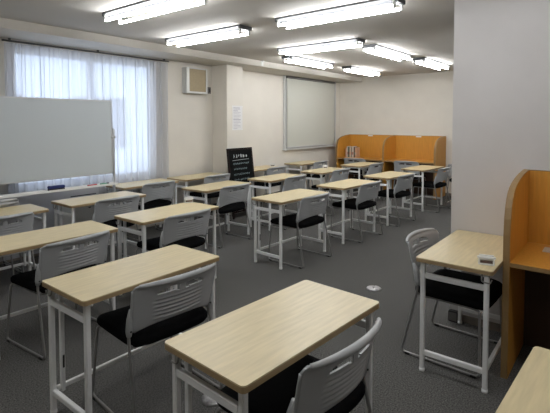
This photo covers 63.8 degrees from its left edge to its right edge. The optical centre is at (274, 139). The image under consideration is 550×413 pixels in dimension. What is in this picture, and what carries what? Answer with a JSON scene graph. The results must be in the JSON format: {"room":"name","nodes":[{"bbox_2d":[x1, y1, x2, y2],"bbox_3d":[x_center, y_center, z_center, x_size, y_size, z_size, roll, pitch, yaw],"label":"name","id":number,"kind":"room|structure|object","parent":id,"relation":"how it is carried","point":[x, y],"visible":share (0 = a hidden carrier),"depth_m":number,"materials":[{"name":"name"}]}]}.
{"room":"classroom","nodes":[
{"label":"classroom","id":0,"kind":"room"},
{"bbox_2d":[0,38,339,233],"bbox_3d":[-2.245,0.005,6.266,0.150,2.635,12.400,2,3,38],"label":"wall","id":1,"kind":"structure","parent":0,"point":[190,121],"depth_m":7.58,"materials":[{"name":"paint"}]},
{"bbox_2d":[0,17,361,82],"bbox_3d":[-1.953,-1.252,5.980,0.600,0.100,12.200,2,3,38],"label":"ceiling beam","id":2,"kind":"structure","parent":1,"relation":"attached to","point":[9,28],"depth_m":5.90,"materials":[{"name":"paint"}]},
{"bbox_2d":[1,38,168,205],"bbox_3d":[-2.351,-0.081,5.924,0.080,2.235,2.320,2,3,38],"label":"sheer curtain","id":3,"kind":"object","parent":2,"relation":"hanging from","point":[137,89],"visible":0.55,"depth_m":6.09,"materials":[{"name":"grey fabric"}]},
{"bbox_2d":[182,67,207,93],"bbox_3d":[-1.304,-0.900,7.192,0.125,0.535,0.440,2,3,38],"label":"vent box","id":4,"kind":"object","parent":1,"relation":"attached to","point":[194,80],"visible":1,"depth_m":7.12,"materials":[{"name":"silver metal"}]},
{"bbox_2d":[282,76,335,149],"bbox_3d":[0.838,-0.590,9.931,0.085,1.545,2.090,2,3,38],"label":"window","id":5,"kind":"structure","parent":1,"relation":"in","point":[284,77],"depth_m":9.21,"materials":[{"name":"silver metal"}]},
{"bbox_2d":[286,76,335,147],"bbox_3d":[0.841,-0.614,9.921,0.052,1.495,1.920,2,3,38],"label":"roller blind","id":6,"kind":"object","parent":5,"relation":"attached to","point":[310,102],"visible":1,"depth_m":9.83,"materials":[{"name":"fabric"}]},
{"bbox_2d":[0,0,454,76],"bbox_3d":[1.189,-1.226,3.479,9.130,0.050,12.400,2,3,38],"label":"ceiling","id":7,"kind":"structure","parent":0,"point":[424,28],"depth_m":4.94,"materials":[{"name":"paint"}]},
{"bbox_2d":[102,0,207,24],"bbox_3d":[-1.101,-1.173,3.936,1.300,0.090,0.210,2,3,38],"label":"ceiling lamp","id":8,"kind":"object","parent":7,"relation":"attached to","point":[118,13],"visible":1,"depth_m":3.95,"materials":[{"name":"grey plastic"}]},
{"bbox_2d":[165,24,251,46],"bbox_3d":[-0.825,-1.228,5.261,1.300,0.090,0.210,2,3,38],"label":"ceiling lamp","id":9,"kind":"object","parent":7,"relation":"attached to","point":[234,29],"visible":1,"depth_m":5.15,"materials":[{"name":"grey plastic"}]},
{"bbox_2d":[282,55,333,68],"bbox_3d":[0.586,-1.325,7.562,0.210,0.090,1.300,2,3,38],"label":"ceiling lamp","id":10,"kind":"object","parent":7,"relation":"attached to","point":[296,59],"visible":1,"depth_m":7.45,"materials":[{"name":"grey plastic"}]},
{"bbox_2d":[277,38,364,55],"bbox_3d":[0.597,-1.261,6.020,1.300,0.090,0.210,2,3,38],"label":"ceiling lamp","id":11,"kind":"object","parent":7,"relation":"attached to","point":[349,43],"visible":1,"depth_m":5.94,"materials":[{"name":"grey plastic"}]},
{"bbox_2d":[275,0,405,29],"bbox_3d":[0.566,-1.184,4.168,1.300,0.090,0.210,2,3,38],"label":"ceiling lamp","id":12,"kind":"object","parent":7,"relation":"attached to","point":[369,5],"visible":1,"depth_m":4.08,"materials":[{"name":"grey plastic"}]},
{"bbox_2d":[342,66,380,75],"bbox_3d":[1.758,-1.380,8.890,0.210,0.090,1.300,2,3,38],"label":"ceiling lamp","id":13,"kind":"object","parent":7,"relation":"attached to","point":[352,68],"visible":1,"depth_m":8.77,"materials":[{"name":"grey plastic"}]},
{"bbox_2d":[362,44,411,60],"bbox_3d":[1.683,-1.283,6.549,0.210,0.090,1.300,2,3,38],"label":"ceiling lamp","id":14,"kind":"object","parent":7,"relation":"attached to","point":[375,47],"visible":0.93,"depth_m":6.40,"materials":[{"name":"grey plastic"}]},
{"bbox_2d":[413,57,449,69],"bbox_3d":[2.768,-1.335,7.767,0.210,0.090,1.300,2,3,38],"label":"ceiling lamp","id":15,"kind":"object","parent":7,"relation":"attached to","point":[439,64],"visible":1,"depth_m":7.61,"materials":[{"name":"grey plastic"}]},
{"bbox_2d":[212,64,242,214],"bbox_3d":[-0.817,-0.004,7.660,0.350,2.535,0.400,2,3,38],"label":"wall pillar","id":16,"kind":"structure","parent":0,"point":[227,80],"depth_m":7.49,"materials":[{"name":"paint"}]},
{"bbox_2d":[232,105,242,129],"bbox_3d":[-0.644,-0.378,7.577,0.002,0.420,0.264,2,3,38],"label":"paper sign","id":17,"kind":"object","parent":16,"relation":"attached to","point":[236,110],"visible":1,"depth_m":7.57,"materials":[{"name":"white paper"}]},
{"bbox_2d":[233,109,240,128],"bbox_3d":[-0.650,-0.375,7.569,0.001,0.359,0.180,2,3,38],"label":"print","id":18,"kind":"object","parent":17,"relation":"attached to","point":[236,112],"depth_m":7.57,"materials":[{"name":"grey paper"}]},
{"bbox_2d":[0,188,532,412],"bbox_3d":[1.249,1.459,3.543,8.980,0.050,12.400,2,3,38],"label":"floor","id":19,"kind":"structure","parent":0,"point":[384,261],"depth_m":3.31,"materials":[{"name":"carpet"}]},
{"bbox_2d":[0,198,22,270],"bbox_3d":[-2.972,0.976,4.495,0.583,0.778,0.570,2,3,38],"label":"chair","id":20,"kind":"object","parent":19,"relation":"on","point":[13,199],"visible":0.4,"depth_m":4.57,"materials":[{"name":"grey plastic"}]},
{"bbox_2d":[0,201,23,272],"bbox_3d":[-2.968,1.008,4.504,0.583,0.778,0.570,2,3,38],"label":"chair","id":21,"kind":"object","parent":19,"relation":"on","point":[15,203],"visible":0.31,"depth_m":4.51,"materials":[{"name":"grey plastic"}]},
{"bbox_2d":[0,212,36,293],"bbox_3d":[-2.523,1.030,3.960,0.583,0.778,0.570,2,3,36],"label":"chair","id":22,"kind":"object","parent":19,"relation":"on","point":[26,224],"visible":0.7,"depth_m":3.90,"materials":[{"name":"grey plastic"}]},
{"bbox_2d":[0,204,48,270],"bbox_3d":[-2.658,1.048,4.113,0.447,0.730,0.902,2,3,39],"label":"desk","id":23,"kind":"object","parent":19,"relation":"on","point":[37,210],"visible":0.54,"depth_m":4.33,"materials":[{"name":"beige wood"}]},
{"bbox_2d":[0,184,99,263],"bbox_3d":[-3.717,1.032,4.110,0.086,0.762,4.450,2,3,38],"label":"base cabinet","id":24,"kind":"object","parent":19,"relation":"on","point":[44,200],"visible":0.29,"depth_m":5.28,"materials":[{"name":"paint"}]},
{"bbox_2d":[0,96,117,244],"bbox_3d":[-2.624,0.462,4.809,0.363,1.841,1.880,2,3,38],"label":"whiteboard","id":25,"kind":"object","parent":19,"relation":"on","point":[41,139],"visible":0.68,"depth_m":4.89,"materials":[{"name":"grey plastic"}]},
{"bbox_2d":[47,185,64,190],"bbox_3d":[-2.409,0.527,4.864,0.050,0.052,0.176,2,3,38],"label":"eraser","id":26,"kind":"object","parent":25,"relation":"on","point":[55,187],"visible":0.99,"depth_m":4.84,"materials":[{"name":"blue plastic"}]},
{"bbox_2d":[0,182,117,198],"bbox_3d":[-2.517,0.559,4.728,0.090,0.025,1.800,2,3,38],"label":"tray","id":27,"kind":"object","parent":25,"relation":"on","point":[110,183],"depth_m":4.79,"materials":[{"name":"white metal"}]},
{"bbox_2d":[0,220,117,319],"bbox_3d":[-1.710,1.079,3.343,0.447,0.730,0.902,2,3,40],"label":"desk","id":28,"kind":"object","parent":19,"relation":"on","point":[22,242],"visible":0.53,"depth_m":3.33,"materials":[{"name":"beige wood"}]},
{"bbox_2d":[6,230,112,359],"bbox_3d":[-1.572,1.058,3.263,0.583,0.778,0.570,2,3,33],"label":"chair","id":29,"kind":"object","parent":19,"relation":"on","point":[53,262],"visible":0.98,"depth_m":3.07,"materials":[{"name":"grey plastic"}]},
{"bbox_2d":[51,191,145,251],"bbox_3d":[-1.957,1.012,4.973,0.447,0.730,0.902,2,3,39],"label":"desk","id":30,"kind":"object","parent":19,"relation":"on","point":[85,201],"visible":0.41,"depth_m":4.77,"materials":[{"name":"beige wood"}]},
{"bbox_2d":[75,195,141,264],"bbox_3d":[-1.849,0.990,4.910,0.583,0.778,0.570,2,3,38],"label":"chair","id":31,"kind":"object","parent":19,"relation":"on","point":[103,213],"visible":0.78,"depth_m":4.72,"materials":[{"name":"grey plastic"}]},
{"bbox_2d":[42,244,218,412],"bbox_3d":[-0.799,1.109,2.593,0.447,0.730,0.902,2,3,38],"label":"desk","id":32,"kind":"object","parent":19,"relation":"on","point":[86,287],"visible":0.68,"depth_m":2.40,"materials":[{"name":"beige wood"}]},
{"bbox_2d":[106,178,178,238],"bbox_3d":[-1.835,0.962,6.177,0.447,0.730,0.902,2,3,38],"label":"desk","id":33,"kind":"object","parent":19,"relation":"on","point":[134,185],"visible":0.43,"depth_m":6.08,"materials":[{"name":"beige wood"}]},
{"bbox_2d":[127,180,174,240],"bbox_3d":[-1.723,0.940,6.119,0.583,0.778,0.570,2,3,38],"label":"chair","id":34,"kind":"object","parent":19,"relation":"on","point":[153,197],"visible":0.84,"depth_m":5.96,"materials":[{"name":"grey plastic"}]},
{"bbox_2d":[92,263,222,412],"bbox_3d":[-0.674,1.087,2.543,0.583,0.778,0.570,2,3,43],"label":"chair","id":35,"kind":"object","parent":19,"relation":"on","point":[151,317],"visible":0.98,"depth_m":2.36,"materials":[{"name":"grey plastic"}]},
{"bbox_2d":[114,202,218,294],"bbox_3d":[-1.011,1.041,4.234,0.447,0.730,0.902,2,3,38],"label":"desk","id":36,"kind":"object","parent":19,"relation":"on","point":[147,217],"visible":0.48,"depth_m":4.04,"materials":[{"name":"beige wood"}]},
{"bbox_2d":[184,197,192,202],"bbox_3d":[-0.908,0.630,4.644,0.100,0.058,0.038,-1,3,-21],"label":"card stand","id":37,"kind":"object","parent":36,"relation":"on","point":[186,199],"visible":1,"depth_m":4.64,"materials":[{"name":"white plastic"}]},
{"bbox_2d":[136,208,210,291],"bbox_3d":[-0.935,1.022,4.132,0.583,0.778,0.570,2,3,39],"label":"chair","id":38,"kind":"object","parent":19,"relation":"on","point":[184,234],"visible":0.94,"depth_m":3.97,"materials":[{"name":"grey plastic"}]},
{"bbox_2d":[167,172,225,220],"bbox_3d":[-1.202,0.928,6.964,0.447,0.730,0.902,2,3,37],"label":"desk","id":39,"kind":"object","parent":19,"relation":"on","point":[193,177],"visible":0.2,"depth_m":6.74,"materials":[{"name":"beige wood"}]},
{"bbox_2d":[201,394,217,406],"bbox_3d":[-0.353,1.466,2.517,0.140,0.022,0.140,-1,2,-11],"label":"socket","id":40,"kind":"object","parent":19,"relation":"on","point":[207,401],"visible":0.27,"depth_m":2.47,"materials":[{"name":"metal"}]},
{"bbox_2d":[190,173,232,220],"bbox_3d":[-1.038,0.905,6.955,0.583,0.778,0.570,2,3,39],"label":"chair","id":41,"kind":"object","parent":19,"relation":"on","point":[209,179],"visible":0.47,"depth_m":6.77,"materials":[{"name":"grey plastic"}]},
{"bbox_2d":[182,180,250,248],"bbox_3d":[-0.765,0.971,5.929,0.447,0.730,0.902,2,3,35],"label":"desk","id":42,"kind":"object","parent":19,"relation":"on","point":[208,188],"visible":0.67,"depth_m":5.89,"materials":[{"name":"beige wood"}]},
{"bbox_2d":[197,183,251,247],"bbox_3d":[-0.667,0.951,5.840,0.583,0.778,0.570,2,3,39],"label":"chair","id":43,"kind":"object","parent":19,"relation":"on","point":[227,200],"visible":0.94,"depth_m":5.66,"materials":[{"name":"grey plastic"}]},
{"bbox_2d":[226,147,257,218],"bbox_3d":[-0.545,0.705,7.409,0.165,1.144,0.610,2,3,38],"label":"sign","id":44,"kind":"object","parent":19,"relation":"on","point":[239,160],"visible":0.67,"depth_m":7.39,"materials":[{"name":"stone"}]},
{"bbox_2d":[254,165,281,202],"bbox_3d":[-0.285,0.878,8.156,0.447,0.730,0.902,2,3,38],"label":"desk","id":45,"kind":"object","parent":19,"relation":"on","point":[263,168],"visible":0.22,"depth_m":8.20,"materials":[{"name":"beige wood"}]},
{"bbox_2d":[255,166,287,207],"bbox_3d":[-0.127,0.855,8.131,0.583,0.778,0.570,2,3,38],"label":"chair","id":46,"kind":"object","parent":19,"relation":"on","point":[270,171],"visible":0.51,"depth_m":7.93,"materials":[{"name":"grey plastic"}]},
{"bbox_2d":[165,280,378,412],"bbox_3d":[0.033,1.137,1.911,0.447,0.730,0.902,2,3,42],"label":"desk","id":47,"kind":"object","parent":19,"relation":"on","point":[243,348],"visible":0.89,"depth_m":1.75,"materials":[{"name":"brown wood"}]},
{"bbox_2d":[248,173,302,230],"bbox_3d":[0.034,0.933,6.836,0.447,0.730,0.902,2,3,38],"label":"desk","id":48,"kind":"object","parent":19,"relation":"on","point":[281,177],"visible":0.66,"depth_m":6.61,"materials":[{"name":"beige wood"}]},
{"bbox_2d":[261,174,306,229],"bbox_3d":[0.161,0.911,6.792,0.583,0.778,0.570,2,3,38],"label":"chair","id":49,"kind":"object","parent":19,"relation":"on","point":[288,185],"visible":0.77,"depth_m":6.57,"materials":[{"name":"grey plastic"}]},
{"bbox_2d":[251,189,327,269],"bbox_3d":[0.191,1.002,5.154,0.447,0.730,0.902,2,3,41],"label":"desk","id":50,"kind":"object","parent":19,"relation":"on","point":[296,195],"visible":0.87,"depth_m":4.96,"materials":[{"name":"beige wood"}]},
{"bbox_2d":[215,317,381,412],"bbox_3d":[0.111,1.117,1.824,0.583,0.778,0.570,2,3,41],"label":"chair","id":51,"kind":"object","parent":19,"relation":"on","point":[311,384],"visible":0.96,"depth_m":1.68,"materials":[{"name":"grey plastic"}]},
{"bbox_2d":[268,192,331,268],"bbox_3d":[0.302,0.982,5.076,0.583,0.778,0.570,2,3,40],"label":"chair","id":52,"kind":"object","parent":19,"relation":"on","point":[306,216],"visible":1,"depth_m":4.90,"materials":[{"name":"grey plastic"}]},
{"bbox_2d":[284,160,323,188],"bbox_3d":[0.638,0.832,9.274,0.447,0.730,0.902,2,3,38],"label":"desk","id":53,"kind":"object","parent":19,"relation":"on","point":[308,163],"visible":0.56,"depth_m":9.07,"materials":[{"name":"beige wood"}]},
{"bbox_2d":[306,160,327,189],"bbox_3d":[0.788,0.808,9.256,0.583,0.778,0.570,2,3,38],"label":"chair","id":54,"kind":"object","parent":19,"relation":"on","point":[316,165],"visible":0.49,"depth_m":9.04,"materials":[{"name":"grey plastic"}]},
{"bbox_2d":[300,167,346,205],"bbox_3d":[0.882,0.892,7.809,0.447,0.730,0.902,2,3,38],"label":"desk","id":55,"kind":"object","parent":19,"relation":"on","point":[322,171],"visible":0.4,"depth_m":7.64,"materials":[{"name":"beige wood"}]},
{"bbox_2d":[311,168,349,215],"bbox_3d":[0.992,0.871,7.738,0.583,0.778,0.570,2,3,41],"label":"chair","id":56,"kind":"object","parent":19,"relation":"on","point":[336,176],"visible":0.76,"depth_m":7.51,"materials":[{"name":"grey plastic"}]},
{"bbox_2d":[316,179,376,243],"bbox_3d":[1.012,0.961,6.132,0.447,0.730,0.902,2,3,41],"label":"desk","id":57,"kind":"object","parent":19,"relation":"on","point":[348,184],"visible":0.75,"depth_m":5.95,"materials":[{"name":"beige wood"}]},
{"bbox_2d":[344,158,367,176],"bbox_3d":[1.894,0.777,10.000,0.570,0.778,0.583,2,3,38],"label":"chair","id":58,"kind":"object","parent":19,"relation":"on","point":[346,160],"visible":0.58,"depth_m":9.83,"materials":[{"name":"grey plastic"}]},
{"bbox_2d":[330,181,382,242],"bbox_3d":[1.140,0.939,6.088,0.583,0.778,0.570,2,3,41],"label":"chair","id":59,"kind":"object","parent":19,"relation":"on","point":[363,201],"visible":0.98,"depth_m":5.91,"materials":[{"name":"grey plastic"}]},
{"bbox_2d":[340,162,380,197],"bbox_3d":[1.744,0.846,8.898,0.447,0.730,0.902,2,3,41],"label":"desk","id":60,"kind":"object","parent":19,"relation":"on","point":[363,165],"visible":0.45,"depth_m":8.68,"materials":[{"name":"beige wood"}]},
{"bbox_2d":[336,134,392,189],"bbox_3d":[2.078,0.520,10.223,1.160,1.272,0.652,2,3,38],"label":"booth","id":61,"kind":"object","parent":19,"relation":"on","point":[370,146],"visible":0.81,"depth_m":10.45,"materials":[{"name":"brown wood"}]},
{"bbox_2d":[355,147,359,156],"bbox_3d":[1.942,0.290,10.397,0.033,0.235,0.174,2,3,38],"label":"book","id":62,"kind":"object","parent":61,"relation":"on","point":[357,149],"visible":0.97,"depth_m":10.37,"materials":[{"name":"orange paper"}]},
{"bbox_2d":[338,157,381,159],"bbox_3d":[2.090,0.429,10.204,1.122,0.024,0.616,2,3,38],"label":"countertop","id":63,"kind":"structure","parent":61,"relation":"on","point":[371,158],"depth_m":10.34,"materials":[{"name":"brown wood"}]},
{"bbox_2d":[348,162,384,199],"bbox_3d":[1.840,0.826,8.812,0.583,0.778,0.570,2,3,42],"label":"chair","id":64,"kind":"object","parent":19,"relation":"on","point":[372,169],"visible":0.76,"depth_m":8.61,"materials":[{"name":"grey plastic"}]},
{"bbox_2d":[366,285,380,291],"bbox_3d":[0.935,1.397,4.174,0.140,0.022,0.140,1,3,18],"label":"socket","id":65,"kind":"object","parent":19,"relation":"on","point":[374,288],"visible":1,"depth_m":4.15,"materials":[{"name":"metal"}]},
{"bbox_2d":[363,171,412,225],"bbox_3d":[1.845,0.919,7.131,0.447,0.730,0.902,2,3,41],"label":"desk","id":66,"kind":"object","parent":19,"relation":"on","point":[388,176],"visible":0.75,"depth_m":6.97,"materials":[{"name":"beige wood"}]},
{"bbox_2d":[370,173,415,226],"bbox_3d":[1.885,0.902,6.975,0.583,0.778,0.570,2,3,43],"label":"chair","id":67,"kind":"object","parent":19,"relation":"on","point":[401,185],"visible":0.94,"depth_m":6.79,"materials":[{"name":"grey plastic"}]},
{"bbox_2d":[393,161,426,199],"bbox_3d":[2.825,0.807,9.259,0.570,0.778,0.583,2,3,38],"label":"chair","id":68,"kind":"object","parent":19,"relation":"on","point":[397,166],"visible":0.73,"depth_m":9.05,"materials":[{"name":"grey plastic"}]},
{"bbox_2d":[382,135,445,199],"bbox_3d":[2.983,0.549,9.504,1.151,1.272,0.652,2,3,38],"label":"booth","id":69,"kind":"object","parent":19,"relation":"on","point":[424,150],"visible":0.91,"depth_m":9.66,"materials":[{"name":"brown wood"}]},
{"bbox_2d":[388,158,433,162],"bbox_3d":[2.980,0.457,9.496,1.077,0.024,0.616,2,3,38],"label":"countertop","id":70,"kind":"structure","parent":69,"relation":"on","point":[424,161],"depth_m":9.54,"materials":[{"name":"brown wood"}]},
{"bbox_2d":[401,165,443,211],"bbox_3d":[2.742,0.875,8.192,0.447,0.730,0.902,2,3,43],"label":"desk","id":71,"kind":"object","parent":19,"relation":"on","point":[421,168],"visible":0.74,"depth_m":8.01,"materials":[{"name":"beige wood"}]},
{"bbox_2d":[412,167,450,212],"bbox_3d":[2.850,0.860,7.978,0.583,0.778,0.570,2,3,42],"label":"chair","id":72,"kind":"object","parent":19,"relation":"on","point":[441,176],"visible":0.99,"depth_m":7.79,"materials":[{"name":"grey plastic"}]},
{"bbox_2d":[446,164,451,202],"bbox_3d":[3.669,0.836,8.538,0.570,0.778,0.583,2,3,38],"label":"chair","id":73,"kind":"object","parent":19,"relation":"on","point":[449,165],"visible":0.16,"depth_m":8.54,"materials":[{"name":"grey plastic"}]},
{"bbox_2d":[401,228,501,378],"bbox_3d":[1.229,1.064,3.068,0.583,0.778,0.570,2,3,40],"label":"chair","id":74,"kind":"object","parent":19,"relation":"on","point":[469,298],"visible":0.73,"depth_m":2.97,"materials":[{"name":"grey plastic"}]},
{"bbox_2d":[448,309,457,322],"bbox_3d":[1.413,1.393,3.497,0.070,0.085,0.045,2,3,38],"label":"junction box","id":75,"kind":"object","parent":19,"relation":"on","point":[452,314],"visible":0.92,"depth_m":3.48,"materials":[{"name":"black plastic"}]},
{"bbox_2d":[416,230,502,393],"bbox_3d":[1.336,1.091,3.002,0.447,0.730,0.902,2,3,38],"label":"desk","id":76,"kind":"object","parent":19,"relation":"on","point":[459,250],"visible":0.65,"depth_m":2.77,"materials":[{"name":"beige wood"}]},
{"bbox_2d":[477,254,495,265],"bbox_3d":[1.258,0.712,2.627,0.100,0.058,0.038,1,3,25],"label":"card stand","id":77,"kind":"object","parent":76,"relation":"on","point":[483,259],"visible":1,"depth_m":2.62,"materials":[{"name":"white plastic"}]},
{"bbox_2d":[495,346,549,412],"bbox_3d":[0.855,1.165,1.208,0.447,0.730,0.902,2,3,41],"label":"desk","id":78,"kind":"object","parent":19,"relation":"on","point":[529,392],"visible":1,"depth_m":1.41,"materials":[{"name":"beige wood"}]},
{"bbox_2d":[500,169,549,378],"bbox_3d":[2.060,0.854,2.585,1.191,1.237,0.646,2,3,38],"label":"booth","id":79,"kind":"object","parent":19,"relation":"on","point":[526,234],"visible":1,"depth_m":3.01,"materials":[{"name":"brown wood"}]},
{"bbox_2d":[510,242,549,269],"bbox_3d":[2.057,0.764,2.578,1.117,0.024,0.610,2,3,38],"label":"countertop","id":80,"kind":"structure","parent":79,"relation":"on","point":[532,255],"depth_m":2.81,"materials":[{"name":"brown wood"}]},
{"bbox_2d":[340,71,452,192],"bbox_3d":[5.117,-0.083,8.264,8.880,2.635,0.100,2,3,38],"label":"wall","id":81,"kind":"structure","parent":0,"point":[421,104],"depth_m":9.97,"materials":[{"name":"paint"}]},
{"bbox_2d":[450,0,549,331],"bbox_3d":[3.363,0.155,2.535,4.283,2.635,0.958,2,3,38],"label":"wall","id":82,"kind":"structure","parent":0,"point":[501,129],"depth_m":3.29,"materials":[{"name":"paint"}]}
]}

